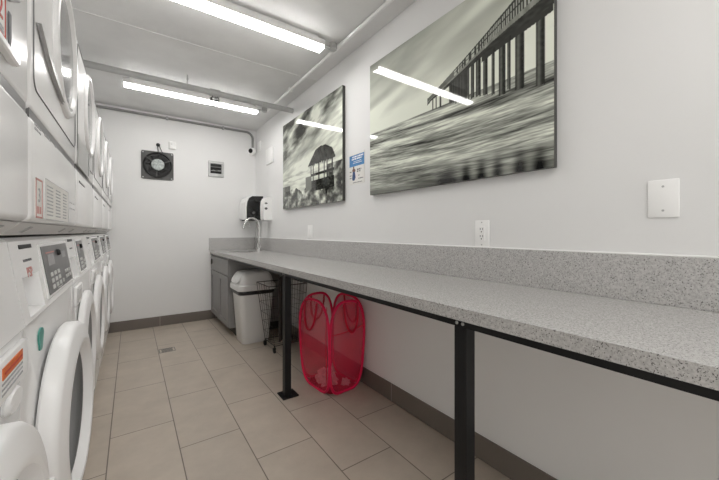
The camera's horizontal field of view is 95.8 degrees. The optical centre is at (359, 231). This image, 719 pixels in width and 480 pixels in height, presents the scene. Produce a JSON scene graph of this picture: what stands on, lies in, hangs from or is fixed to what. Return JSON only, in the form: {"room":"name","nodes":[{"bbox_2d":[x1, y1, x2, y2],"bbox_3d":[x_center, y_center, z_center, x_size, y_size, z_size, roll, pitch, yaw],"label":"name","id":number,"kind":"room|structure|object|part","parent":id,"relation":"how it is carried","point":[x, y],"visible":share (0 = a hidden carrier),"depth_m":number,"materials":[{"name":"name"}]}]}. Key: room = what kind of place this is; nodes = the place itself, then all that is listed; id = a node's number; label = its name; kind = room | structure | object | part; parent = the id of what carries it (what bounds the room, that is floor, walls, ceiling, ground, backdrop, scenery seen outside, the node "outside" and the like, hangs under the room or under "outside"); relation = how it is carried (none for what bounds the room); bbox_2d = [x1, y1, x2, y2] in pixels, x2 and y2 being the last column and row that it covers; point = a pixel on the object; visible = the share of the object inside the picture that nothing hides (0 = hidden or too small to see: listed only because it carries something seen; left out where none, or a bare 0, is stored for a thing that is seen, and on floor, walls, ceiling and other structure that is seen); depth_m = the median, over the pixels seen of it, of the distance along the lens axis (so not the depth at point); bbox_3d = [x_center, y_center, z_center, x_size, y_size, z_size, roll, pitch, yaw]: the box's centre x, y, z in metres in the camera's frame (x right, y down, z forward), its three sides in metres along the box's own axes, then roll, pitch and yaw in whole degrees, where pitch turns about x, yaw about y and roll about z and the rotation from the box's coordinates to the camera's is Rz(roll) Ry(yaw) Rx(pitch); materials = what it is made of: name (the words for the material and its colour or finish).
{"room":"laundry","nodes":[
{"label":"laundry","id":0,"kind":"room"},
{"bbox_2d":[95,102,255,322],"bbox_3d":[-2.437,-0.141,3.763,2.433,2.467,0.100,0,0,-35],"label":"wall","id":1,"kind":"structure","parent":0,"point":[160,233],"depth_m":3.84,"materials":[{"name":"white paint"}]},
{"bbox_2d":[141,143,173,180],"bbox_3d":[-2.329,-0.818,3.752,0.320,0.422,0.042,0,0,-35],"label":"exhaust fan","id":2,"kind":"object","parent":1,"relation":"attached to","point":[158,165],"visible":1,"depth_m":3.75,"materials":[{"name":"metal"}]},
{"bbox_3d":[-2.404,-0.725,3.712,0.084,0.093,0.023,0,0,-24],"label":"blade","id":3,"kind":"part","parent":2,"relation":"part of","materials":[{"name":"black plastic"}]},
{"bbox_3d":[-2.274,-0.696,3.789,0.090,0.086,0.022,0,0,-24],"label":"blade","id":4,"kind":"part","parent":2,"relation":"part of","materials":[{"name":"plastic"}]},
{"bbox_3d":[-2.260,-0.775,3.805,0.057,0.103,0.026,0,0,-35],"label":"blade","id":5,"kind":"part","parent":2,"relation":"part of","materials":[{"name":"black plastic"}]},
{"bbox_2d":[108,310,216,332],"bbox_3d":[-2.368,1.036,3.744,2.323,0.113,0.010,0,0,-35],"label":"baseboard","id":6,"kind":"structure","parent":1,"relation":"attached to","point":[127,325],"depth_m":3.77,"materials":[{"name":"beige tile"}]},
{"bbox_2d":[169,141,175,149],"bbox_3d":[-2.210,-1.024,3.840,0.076,0.092,0.034,0,0,-35],"label":"wall sensor","id":7,"kind":"object","parent":1,"relation":"attached to","point":[172,145],"visible":1,"depth_m":3.83,"materials":[{"name":"white plastic"}]},
{"bbox_2d":[96,105,253,147],"bbox_3d":[-2.370,-1.234,3.725,2.299,0.231,0.038,0,0,-35],"label":"conduit","id":8,"kind":"object","parent":1,"relation":"attached to","point":[98,106],"visible":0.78,"depth_m":3.84,"materials":[{"name":"grey metal"}]},
{"bbox_2d":[208,160,223,177],"bbox_3d":[-1.817,-0.798,4.122,0.184,0.198,0.024,0,0,-35],"label":"air vent","id":9,"kind":"object","parent":1,"relation":"in","point":[215,168],"visible":1,"depth_m":4.12,"materials":[{"name":"metal"}]},
{"bbox_3d":[-1.825,-0.802,4.129,0.130,0.122,0.004,0,0,-35],"label":"panel","id":10,"kind":"part","parent":9,"relation":"part of","materials":[{"name":"black metal"}]},
{"bbox_2d":[209,238,254,249],"bbox_3d":[-1.655,0.152,4.239,0.570,0.154,0.018,0,0,-35],"label":"backsplash","id":11,"kind":"structure","parent":1,"relation":"attached to","point":[214,243],"depth_m":4.22,"materials":[{"name":"stone"}]},
{"bbox_2d":[247,148,255,155],"bbox_3d":[-1.436,-1.079,4.339,0.099,0.096,0.106,0,0,-35],"label":"security camera","id":12,"kind":"object","parent":1,"relation":"attached to","point":[251,151],"visible":1,"depth_m":4.31,"materials":[{"name":"white plastic"}]},
{"bbox_2d":[71,0,415,130],"bbox_3d":[-0.664,-1.424,1.324,2.533,0.100,6.130,0,0,-35],"label":"ceiling","id":13,"kind":"structure","parent":0,"point":[100,40],"depth_m":2.43,"materials":[{"name":"paint"}]},
{"bbox_2d":[83,59,293,112],"bbox_3d":[-1.655,-1.262,2.736,2.333,0.225,0.090,0,0,-35],"label":"pipe","id":14,"kind":"object","parent":13,"relation":"hanging from","point":[214,93],"visible":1,"depth_m":2.83,"materials":[{"name":"metal"}]},
{"bbox_2d":[122,77,258,114],"bbox_3d":[-1.604,-1.333,3.211,1.193,0.083,0.086,0,0,-35],"label":"strip light","id":15,"kind":"object","parent":13,"relation":"attached to","point":[138,84],"visible":0.99,"depth_m":3.12,"materials":[{"name":"white plastic"}]},
{"bbox_2d":[72,8,316,81],"bbox_3d":[-1.341,-1.372,2.289,2.333,0.004,0.008,0,0,-35],"label":"trim","id":16,"kind":"structure","parent":13,"relation":"attached to","point":[72,8],"depth_m":2.33,"materials":[{"name":"paint"}]},
{"bbox_2d":[173,0,324,53],"bbox_3d":[-0.770,-1.333,1.970,1.233,0.083,0.086,0,0,-35],"label":"strip light","id":17,"kind":"object","parent":13,"relation":"attached to","point":[224,9],"visible":1,"depth_m":2.03,"materials":[{"name":"white plastic"}]},
{"bbox_2d":[259,0,393,112],"bbox_3d":[0.382,-1.351,1.538,0.116,0.046,5.080,0,0,-35],"label":"conduit","id":18,"kind":"object","parent":13,"relation":"attached to","point":[333,47],"visible":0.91,"depth_m":2.35,"materials":[{"name":"metal"}]},
{"bbox_2d":[82,318,511,479],"bbox_3d":[-0.664,1.143,1.324,2.533,0.100,6.130,0,0,-35],"label":"floor","id":19,"kind":"structure","parent":0,"point":[210,407],"depth_m":1.86,"materials":[{"name":"beige tile"}]},
{"bbox_2d":[0,239,55,479],"bbox_3d":[-0.767,0.553,0.230,0.747,1.080,0.684,0,0,-35],"label":"washing machine","id":20,"kind":"object","parent":19,"relation":"on","point":[23,456],"visible":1,"depth_m":0.58,"materials":[{"name":"white metal"}]},
{"bbox_3d":[-0.660,0.321,0.621,0.012,0.044,0.104,0,0,-35],"label":"drawer pull","id":21,"kind":"part","parent":20,"relation":"part of","materials":[{"name":"white plastic"}]},
{"bbox_2d":[2,361,22,397],"bbox_3d":[-0.619,0.257,0.573,0.001,0.044,0.185,0,0,-35],"label":"print","id":22,"kind":"object","parent":20,"relation":"on","point":[12,371],"depth_m":0.58},
{"bbox_2d":[0,0,27,234],"bbox_3d":[-0.765,-0.377,0.195,0.712,0.767,0.684,0,0,-35],"label":"dryer","id":23,"kind":"object","parent":20,"relation":"on","point":[13,13],"visible":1,"depth_m":0.58,"materials":[{"name":"white metal"}]},
{"bbox_3d":[-0.777,-0.006,0.187,0.683,0.027,0.684,0,0,-35],"label":"trim","id":24,"kind":"part","parent":23,"relation":"part of","materials":[{"name":"white metal"}]},
{"bbox_3d":[-0.497,-0.506,0.383,0.029,0.501,0.680,0,0,-35],"label":"panel","id":25,"kind":"part","parent":23,"relation":"part of","materials":[{"name":"white metal"}]},
{"bbox_3d":[-0.497,-0.134,0.383,0.030,0.224,0.680,0,0,-35],"label":"access panel","id":26,"kind":"part","parent":23,"relation":"part of","materials":[{"name":"white metal"}]},
{"bbox_3d":[-0.632,0.257,0.580,0.012,0.072,0.242,0,0,-35],"label":"soap drawer","id":27,"kind":"part","parent":20,"relation":"part of","materials":[{"name":"white plastic"}]},
{"bbox_3d":[-0.487,0.543,0.426,0.051,0.532,0.532,0,0,-33],"label":"door","id":28,"kind":"part","parent":20,"relation":"part of","materials":[{"name":"white plastic"}]},
{"bbox_2d":[0,235,94,479],"bbox_3d":[-1.158,0.553,0.796,0.758,1.080,0.684,0,0,-35],"label":"washing machine","id":29,"kind":"object","parent":19,"relation":"on","point":[58,383],"visible":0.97,"depth_m":0.85,"materials":[{"name":"white metal"}]},
{"bbox_2d":[1,0,77,234],"bbox_3d":[-1.161,-0.377,0.758,0.710,0.767,0.684,0,0,-35],"label":"dryer","id":30,"kind":"object","parent":29,"relation":"on","point":[52,60],"visible":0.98,"depth_m":0.85,"materials":[{"name":"white metal"}]},
{"bbox_3d":[-1.172,-0.006,0.750,0.683,0.027,0.684,0,0,-35],"label":"trim","id":31,"kind":"part","parent":30,"relation":"part of","materials":[{"name":"white metal"}]},
{"bbox_2d":[35,123,55,147],"bbox_3d":[-0.774,-0.231,0.804,0.001,0.016,0.240,0,0,-35],"label":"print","id":32,"kind":"object","parent":30,"relation":"attached to","point":[40,133],"depth_m":0.78},
{"bbox_3d":[-0.892,-0.134,0.946,0.030,0.224,0.680,0,0,-35],"label":"access panel","id":33,"kind":"part","parent":30,"relation":"part of","materials":[{"name":"white metal"}]},
{"bbox_3d":[-0.893,-0.506,0.946,0.029,0.501,0.680,0,0,-35],"label":"panel","id":34,"kind":"part","parent":30,"relation":"part of","materials":[{"name":"white metal"}]},
{"bbox_3d":[-0.864,-0.423,0.939,0.010,0.078,0.540,0,0,-35],"label":"door handle","id":35,"kind":"part","parent":30,"relation":"part of","materials":[{"name":"grey plastic"}]},
{"bbox_2d":[45,178,67,222],"bbox_3d":[-0.862,-0.081,0.931,0.001,0.100,0.350,0,0,-35],"label":"vent","id":36,"kind":"object","parent":30,"relation":"attached to","point":[56,193],"depth_m":0.89,"materials":[{"name":"white metal"}]},
{"bbox_3d":[-0.930,-0.562,1.034,0.015,0.392,0.392,0,0,-35],"label":"door","id":37,"kind":"part","parent":30,"relation":"part of","materials":[{"name":"white plastic"}]},
{"bbox_3d":[-0.982,0.108,1.060,0.023,0.135,0.410,0,0,-35],"label":"control panel","id":38,"kind":"part","parent":29,"relation":"part of","materials":[{"name":"grey plastic"}]},
{"bbox_3d":[-0.877,0.543,0.992,0.054,0.532,0.532,0,0,-32],"label":"door","id":39,"kind":"part","parent":29,"relation":"part of","materials":[{"name":"white plastic"}]},
{"bbox_3d":[-0.883,0.543,0.988,0.014,0.376,0.376,0,0,-32],"label":"door glass","id":40,"kind":"part","parent":29,"relation":"part of","materials":[{"name":"black"}]},
{"bbox_2d":[0,234,96,363],"bbox_3d":[-1.570,0.553,1.348,0.718,1.080,0.684,0,0,-35],"label":"washing machine","id":41,"kind":"object","parent":19,"relation":"on","point":[82,299],"visible":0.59,"depth_m":1.45,"materials":[{"name":"white metal"}]},
{"bbox_3d":[-1.188,0.260,1.372,0.012,0.077,0.185,0,0,-35],"label":"soap drawer","id":42,"kind":"part","parent":41,"relation":"part of","materials":[{"name":"white plastic"}]},
{"bbox_2d":[62,38,94,233],"bbox_3d":[-1.556,-0.377,1.321,0.710,0.767,0.684,0,0,-35],"label":"dryer","id":43,"kind":"object","parent":41,"relation":"on","point":[85,108],"visible":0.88,"depth_m":1.44,"materials":[{"name":"white metal"}]},
{"bbox_3d":[-1.567,-0.006,1.313,0.683,0.027,0.684,0,0,-35],"label":"trim","id":44,"kind":"part","parent":43,"relation":"part of","materials":[{"name":"white metal"}]},
{"bbox_3d":[-1.206,-0.320,1.423,0.004,0.125,0.390,0,0,-35],"label":"metal plate","id":45,"kind":"part","parent":43,"relation":"part of","materials":[{"name":"white metal"}]},
{"bbox_3d":[-1.287,-0.134,1.509,0.030,0.224,0.680,0,0,-35],"label":"access panel","id":46,"kind":"part","parent":43,"relation":"part of","materials":[{"name":"white metal"}]},
{"bbox_3d":[-1.288,-0.506,1.509,0.029,0.501,0.680,0,0,-35],"label":"panel","id":47,"kind":"part","parent":43,"relation":"part of","materials":[{"name":"white metal"}]},
{"bbox_3d":[-1.325,-0.562,1.597,0.015,0.392,0.392,0,0,-35],"label":"door","id":48,"kind":"part","parent":43,"relation":"part of","materials":[{"name":"white plastic"}]},
{"bbox_3d":[-1.316,0.108,1.537,0.023,0.135,0.198,0,0,-35],"label":"control panel","id":49,"kind":"part","parent":41,"relation":"part of","materials":[{"name":"grey plastic"}]},
{"bbox_3d":[-1.290,0.543,1.544,0.035,0.532,0.532,0,0,-35],"label":"door","id":50,"kind":"part","parent":41,"relation":"part of","materials":[{"name":"white plastic"}]},
{"bbox_3d":[-1.293,0.543,1.542,0.009,0.376,0.376,0,0,-35],"label":"door glass","id":51,"kind":"part","parent":41,"relation":"part of","materials":[{"name":"black"}]},
{"bbox_2d":[75,233,109,365],"bbox_3d":[-2.360,0.553,2.474,0.718,1.080,0.684,0,0,-35],"label":"washing machine","id":52,"kind":"object","parent":19,"relation":"on","point":[104,271],"visible":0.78,"depth_m":2.60,"materials":[{"name":"white metal"}]},
{"bbox_3d":[-1.978,0.260,2.499,0.012,0.077,0.185,0,0,-35],"label":"soap drawer","id":53,"kind":"part","parent":52,"relation":"part of","materials":[{"name":"white plastic"}]},
{"bbox_2d":[96,132,108,232],"bbox_3d":[-2.346,-0.377,2.447,0.710,0.767,0.684,0,0,-35],"label":"dryer","id":54,"kind":"object","parent":52,"relation":"on","point":[106,146],"visible":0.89,"depth_m":2.60,"materials":[{"name":"white metal"}]},
{"bbox_3d":[-2.078,-0.134,2.636,0.030,0.224,0.680,0,0,-35],"label":"access panel","id":55,"kind":"part","parent":54,"relation":"part of","materials":[{"name":"white metal"}]},
{"bbox_3d":[-2.078,-0.506,2.636,0.029,0.501,0.680,0,0,-35],"label":"panel","id":56,"kind":"part","parent":54,"relation":"part of","materials":[{"name":"white metal"}]},
{"bbox_3d":[-2.115,-0.562,2.723,0.015,0.392,0.392,0,0,-35],"label":"door","id":57,"kind":"part","parent":54,"relation":"part of","materials":[{"name":"white plastic"}]},
{"bbox_3d":[-2.167,0.108,2.750,0.023,0.135,0.410,0,0,-35],"label":"control panel","id":58,"kind":"part","parent":52,"relation":"part of","materials":[{"name":"grey plastic"}]},
{"bbox_3d":[-2.080,0.543,2.671,0.035,0.532,0.532,0,0,-35],"label":"door","id":59,"kind":"part","parent":52,"relation":"part of","materials":[{"name":"white plastic"}]},
{"bbox_2d":[82,234,104,391],"bbox_3d":[-1.965,0.553,1.911,0.718,1.080,0.684,0,0,-35],"label":"washing machine","id":60,"kind":"object","parent":19,"relation":"on","point":[96,280],"visible":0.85,"depth_m":2.01,"materials":[{"name":"white metal"}]},
{"bbox_3d":[-1.583,0.260,1.936,0.012,0.077,0.185,0,0,-35],"label":"soap drawer","id":61,"kind":"part","parent":60,"relation":"part of","materials":[{"name":"white plastic"}]},
{"bbox_2d":[84,101,103,232],"bbox_3d":[-1.951,-0.377,1.884,0.710,0.767,0.684,0,0,-35],"label":"dryer","id":62,"kind":"object","parent":60,"relation":"on","point":[98,156],"visible":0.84,"depth_m":2.02,"materials":[{"name":"white metal"}]},
{"bbox_3d":[-1.962,-0.006,1.877,0.683,0.027,0.684,0,0,-35],"label":"trim","id":63,"kind":"part","parent":62,"relation":"part of","materials":[{"name":"white metal"}]},
{"bbox_3d":[-1.683,-0.506,2.072,0.029,0.501,0.680,0,0,-35],"label":"panel","id":64,"kind":"part","parent":62,"relation":"part of","materials":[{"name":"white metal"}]},
{"bbox_3d":[-1.682,-0.134,2.073,0.030,0.224,0.680,0,0,-35],"label":"access panel","id":65,"kind":"part","parent":62,"relation":"part of","materials":[{"name":"white metal"}]},
{"bbox_3d":[-1.720,-0.562,2.160,0.015,0.392,0.392,0,0,-35],"label":"door","id":66,"kind":"part","parent":62,"relation":"part of","materials":[{"name":"white plastic"}]},
{"bbox_3d":[-1.772,0.108,2.187,0.023,0.135,0.410,0,0,-35],"label":"control panel","id":67,"kind":"part","parent":60,"relation":"part of","materials":[{"name":"grey plastic"}]},
{"bbox_3d":[-1.685,0.543,2.107,0.035,0.532,0.532,0,0,-35],"label":"door","id":68,"kind":"part","parent":60,"relation":"part of","materials":[{"name":"white plastic"}]},
{"bbox_3d":[-1.688,0.543,2.105,0.009,0.376,0.376,0,0,-35],"label":"door glass","id":69,"kind":"part","parent":60,"relation":"part of","materials":[{"name":"black"}]},
{"bbox_2d":[101,233,113,339],"bbox_3d":[-2.756,0.553,3.038,0.718,1.080,0.685,0,0,-35],"label":"washing machine","id":70,"kind":"object","parent":19,"relation":"on","point":[109,263],"visible":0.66,"depth_m":3.14,"materials":[{"name":"white metal"}]},
{"bbox_2d":[102,154,112,232],"bbox_3d":[-2.741,-0.377,3.011,0.710,0.767,0.685,0,0,-35],"label":"dryer","id":71,"kind":"object","parent":70,"relation":"on","point":[110,188],"visible":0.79,"depth_m":3.17,"materials":[{"name":"white metal"}]},
{"bbox_3d":[-2.473,-0.134,3.200,0.030,0.224,0.681,0,0,-35],"label":"access panel","id":72,"kind":"part","parent":71,"relation":"part of","materials":[{"name":"white metal"}]},
{"bbox_3d":[-2.473,-0.506,3.199,0.029,0.501,0.681,0,0,-35],"label":"panel","id":73,"kind":"part","parent":71,"relation":"part of","materials":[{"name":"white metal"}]},
{"bbox_3d":[-2.510,-0.562,3.287,0.015,0.392,0.392,0,0,-35],"label":"door","id":74,"kind":"part","parent":71,"relation":"part of","materials":[{"name":"white plastic"}]},
{"bbox_3d":[-2.476,0.543,3.234,0.035,0.532,0.532,0,0,-35],"label":"door","id":75,"kind":"part","parent":70,"relation":"part of","materials":[{"name":"white plastic"}]},
{"bbox_2d":[159,347,175,352],"bbox_3d":[-1.780,1.092,3.008,0.130,0.002,0.110,0,0,-35],"label":"floor drain","id":76,"kind":"object","parent":19,"relation":"on","point":[170,347],"visible":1,"depth_m":3.02,"materials":[{"name":"grey metal"}]},
{"bbox_2d":[211,254,278,335],"bbox_3d":[-1.397,0.685,3.881,0.571,0.815,0.878,0,0,-35],"label":"base cabinet","id":77,"kind":"object","parent":19,"relation":"on","point":[223,269],"visible":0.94,"depth_m":3.63,"materials":[{"name":"grey paint"}]},
{"bbox_3d":[-1.732,0.731,3.905,0.017,0.525,0.428,0,0,-35],"label":"door","id":78,"kind":"part","parent":77,"relation":"part of","materials":[{"name":"grey paint"}]},
{"bbox_3d":[-1.728,0.731,3.908,0.006,0.409,0.312,0,0,-35],"label":"door panel","id":79,"kind":"part","parent":77,"relation":"part of","materials":[{"name":"grey paint"}]},
{"bbox_3d":[-1.608,0.376,3.728,0.017,0.165,0.862,0,0,-35],"label":"drawer","id":80,"kind":"part","parent":77,"relation":"part of","materials":[{"name":"grey paint"}]},
{"bbox_3d":[-1.480,0.731,3.553,0.006,0.409,0.312,0,0,-35],"label":"door panel","id":81,"kind":"part","parent":77,"relation":"part of","materials":[{"name":"grey paint"}]},
{"bbox_3d":[-1.483,0.731,3.550,0.017,0.525,0.428,0,0,-35],"label":"door","id":82,"kind":"part","parent":77,"relation":"part of","materials":[{"name":"grey paint"}]},
{"bbox_2d":[230,269,275,344],"bbox_3d":[-1.086,0.742,3.306,0.380,0.702,0.372,0,0,-35],"label":"trash bin","id":83,"kind":"object","parent":19,"relation":"on","point":[248,318],"visible":0.93,"depth_m":3.17,"materials":[{"name":"white plastic"}]},
{"bbox_3d":[-1.086,0.480,3.306,0.380,0.178,0.372,0,0,-35],"label":"lid","id":84,"kind":"part","parent":83,"relation":"part of","materials":[{"name":"white plastic"}]},
{"bbox_2d":[257,279,306,352],"bbox_3d":[-0.741,0.785,3.090,0.370,0.616,0.346,0,0,-35],"label":"wire cart","id":85,"kind":"object","parent":19,"relation":"on","point":[292,335],"visible":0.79,"depth_m":3.08,"materials":[{"name":"black metal"}]},
{"bbox_2d":[279,276,282,341],"bbox_3d":[-0.740,0.724,3.096,0.018,0.600,0.150,0,0,3],"label":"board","id":86,"kind":"object","parent":85,"relation":"in","point":[281,277],"visible":0.58,"depth_m":3.03,"materials":[{"name":"black metal"}]},
{"bbox_2d":[299,292,364,394],"bbox_3d":[-0.205,0.780,2.359,0.374,0.637,0.458,0,0,-35],"label":"laundry hamper","id":87,"kind":"object","parent":19,"relation":"on","point":[337,389],"visible":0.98,"depth_m":2.30,"materials":[{"name":"red fabric"}]},
{"bbox_3d":[-0.346,0.585,2.264,0.031,0.201,0.167,0,0,-40],"label":"handle","id":88,"kind":"part","parent":87,"relation":"part of","materials":[{"name":"red fabric"}]},
{"bbox_3d":[-0.318,0.780,2.263,0.039,0.618,0.381,0,0,-40],"label":"panel","id":89,"kind":"part","parent":87,"relation":"part of","materials":[{"name":"red fabric"}]},
{"bbox_3d":[-0.326,0.780,2.502,0.295,0.618,0.045,0,0,-40],"label":"panel","id":90,"kind":"part","parent":87,"relation":"part of","materials":[{"name":"red fabric"}]},
{"bbox_3d":[-0.330,0.585,2.530,0.133,0.201,0.033,0,0,-40],"label":"handle","id":91,"kind":"part","parent":87,"relation":"part of","materials":[{"name":"red fabric"}]},
{"bbox_2d":[315,367,338,386],"bbox_3d":[-0.235,1.032,2.356,0.146,0.102,0.191,0,0,-35],"label":"cloth","id":92,"kind":"object","parent":87,"relation":"on","point":[322,379],"visible":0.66,"depth_m":2.32,"materials":[{"name":"white fabric"}]},
{"bbox_3d":[-0.202,1.086,2.358,0.262,0.001,0.333,0,0,-35],"label":"panel","id":93,"kind":"part","parent":87,"relation":"part of","materials":[{"name":"red fabric"}]},
{"bbox_2d":[341,377,349,385],"bbox_3d":[-0.097,1.060,2.319,0.065,0.047,0.069,0,0,5],"label":"cloth","id":94,"kind":"object","parent":87,"relation":"on","point":[345,381],"visible":0.97,"depth_m":2.31,"materials":[{"name":"white fabric"}]},
{"bbox_3d":[-0.083,0.780,2.214,0.295,0.618,0.045,0,0,-40],"label":"panel","id":95,"kind":"part","parent":87,"relation":"part of","materials":[{"name":"red fabric"}]},
{"bbox_3d":[-0.091,0.780,2.454,0.039,0.618,0.381,0,0,-40],"label":"panel","id":96,"kind":"part","parent":87,"relation":"part of","materials":[{"name":"red fabric"}]},
{"bbox_3d":[-0.062,0.585,2.452,0.031,0.201,0.167,0,0,-40],"label":"handle","id":97,"kind":"part","parent":87,"relation":"part of","materials":[{"name":"red fabric"}]},
{"bbox_3d":[-0.054,0.585,2.207,0.133,0.201,0.033,0,0,-40],"label":"handle","id":98,"kind":"part","parent":87,"relation":"part of","materials":[{"name":"red fabric"}]},
{"bbox_2d":[229,259,718,479],"bbox_3d":[0.062,0.680,1.409,0.110,0.826,4.835,0,0,-35],"label":"frame","id":99,"kind":"object","parent":19,"relation":"on","point":[464,333],"visible":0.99,"depth_m":1.00,"materials":[{"name":"black metal"}]},
{"bbox_3d":[-0.486,0.689,2.172,0.044,0.792,0.045,0,0,-35],"label":"leg","id":100,"kind":"part","parent":99,"relation":"part of","materials":[{"name":"black metal"}]},
{"bbox_3d":[-0.480,1.089,2.182,0.110,0.008,0.110,0,0,-35],"label":"plate","id":101,"kind":"part","parent":99,"relation":"part of","materials":[{"name":"black metal"}]},
{"bbox_2d":[209,237,718,390],"bbox_3d":[-0.008,0.168,1.906,0.586,0.198,5.730,0,0,-35],"label":"countertop","id":102,"kind":"structure","parent":99,"relation":"on","point":[658,314],"depth_m":1.09,"materials":[{"name":"stone"}]},
{"bbox_2d":[242,217,261,250],"bbox_3d":[-1.270,0.027,3.851,0.233,0.405,0.106,0,0,-35],"label":"faucet","id":103,"kind":"object","parent":102,"relation":"on","point":[253,218],"visible":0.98,"depth_m":3.90,"materials":[{"name":"silver metal"}]},
{"bbox_3d":[-1.281,-0.013,3.871,0.192,0.325,0.025,0,0,-35],"label":"spout","id":104,"kind":"part","parent":103,"relation":"part of","materials":[{"name":"silver metal"}]},
{"bbox_3d":[0.327,0.689,1.013,0.044,0.792,0.045,0,0,-35],"label":"leg","id":105,"kind":"part","parent":99,"relation":"part of","materials":[{"name":"black metal"}]},
{"bbox_3d":[0.046,0.280,1.397,0.025,0.024,4.835,0,0,-35],"label":"rail","id":106,"kind":"part","parent":99,"relation":"part of","materials":[{"name":"black metal"}]},
{"bbox_2d":[256,0,718,479],"bbox_3d":[0.332,-0.141,2.022,0.100,2.467,6.130,0,0,-35],"label":"wall","id":107,"kind":"structure","parent":0,"point":[638,80],"depth_m":1.23,"materials":[{"name":"white paint"}]},
{"bbox_2d":[239,196,262,220],"bbox_3d":[-1.408,-0.303,4.219,0.226,0.320,0.285,0,0,-35],"label":"paper towel dispenser","id":108,"kind":"object","parent":107,"relation":"attached to","point":[249,206],"visible":0.88,"depth_m":4.11,"materials":[{"name":"white plastic"}]},
{"bbox_2d":[257,141,260,151],"bbox_3d":[-1.323,-1.127,4.282,0.014,0.120,0.130,0,0,-35],"label":"cover","id":109,"kind":"object","parent":107,"relation":"attached to","point":[259,142],"visible":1,"depth_m":4.27,"materials":[{"name":"white plastic"}]},
{"bbox_2d":[260,197,271,220],"bbox_3d":[-1.129,-0.276,3.927,0.104,0.293,0.124,0,0,-35],"label":"soap dispenser","id":110,"kind":"object","parent":107,"relation":"attached to","point":[266,203],"visible":1,"depth_m":3.88,"materials":[{"name":"white plastic"}]},
{"bbox_2d":[266,146,273,164],"bbox_3d":[-1.096,-0.927,3.958,0.014,0.190,0.240,0,0,-35],"label":"box","id":111,"kind":"object","parent":107,"relation":"attached to","point":[270,151],"visible":1,"depth_m":3.91,"materials":[{"name":"white plastic"}]},
{"bbox_2d":[308,225,311,237],"bbox_3d":[-0.468,-0.004,3.067,0.010,0.123,0.090,0,0,-35],"label":"wall switch","id":112,"kind":"object","parent":107,"relation":"attached to","point":[309,226],"visible":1,"depth_m":3.06,"materials":[{"name":"white plastic"}]},
{"bbox_2d":[283,85,344,208],"bbox_3d":[-0.474,-0.700,3.053,0.024,0.906,1.220,0,0,-35],"label":"picture","id":113,"kind":"object","parent":107,"relation":"attached to","point":[314,140],"visible":1,"depth_m":2.92},
{"bbox_2d":[349,150,364,185],"bbox_3d":[-0.021,-0.477,2.434,0.004,0.236,0.200,0,0,-35],"label":"wall sign","id":114,"kind":"object","parent":107,"relation":"attached to","point":[356,160],"visible":1,"depth_m":2.42,"materials":[{"name":"white paper"}]},
{"bbox_2d":[292,326,557,479],"bbox_3d":[0.287,1.036,1.991,0.010,0.113,5.930,0,0,-35],"label":"baseboard","id":115,"kind":"structure","parent":107,"relation":"attached to","point":[499,458],"depth_m":1.81,"materials":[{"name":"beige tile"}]},
{"bbox_2d":[370,0,556,194],"bbox_3d":[0.427,-0.701,1.769,0.024,0.892,1.198,0,0,-35],"label":"picture","id":116,"kind":"object","parent":107,"relation":"attached to","point":[472,95],"visible":1,"depth_m":1.59},
{"bbox_2d":[475,220,488,246],"bbox_3d":[0.588,0.007,1.562,0.009,0.127,0.077,0,0,-35],"label":"wall outlet","id":117,"kind":"object","parent":107,"relation":"attached to","point":[481,226],"visible":1,"depth_m":1.56,"materials":[{"name":"white plastic"}]},
{"bbox_2d":[478,226,484,240],"bbox_3d":[0.587,0.007,1.560,0.004,0.068,0.034,0,0,-35],"label":"receptacle","id":118,"kind":"object","parent":117,"relation":"attached to","point":[481,229],"depth_m":1.56,"materials":[{"name":"white plastic"}]},
{"bbox_2d":[255,238,718,312],"bbox_3d":[0.226,0.152,2.069,0.016,0.154,5.729,0,0,-35],"label":"backsplash","id":119,"kind":"structure","parent":107,"relation":"attached to","point":[677,281],"depth_m":1.28,"materials":[{"name":"stone"}]},
{"bbox_2d":[648,178,679,217],"bbox_3d":[0.962,-0.106,1.030,0.008,0.120,0.075,0,0,-35],"label":"blank wall plate","id":120,"kind":"object","parent":107,"relation":"attached to","point":[663,195],"visible":1,"depth_m":1.03,"materials":[{"name":"white plastic"}]}
]}

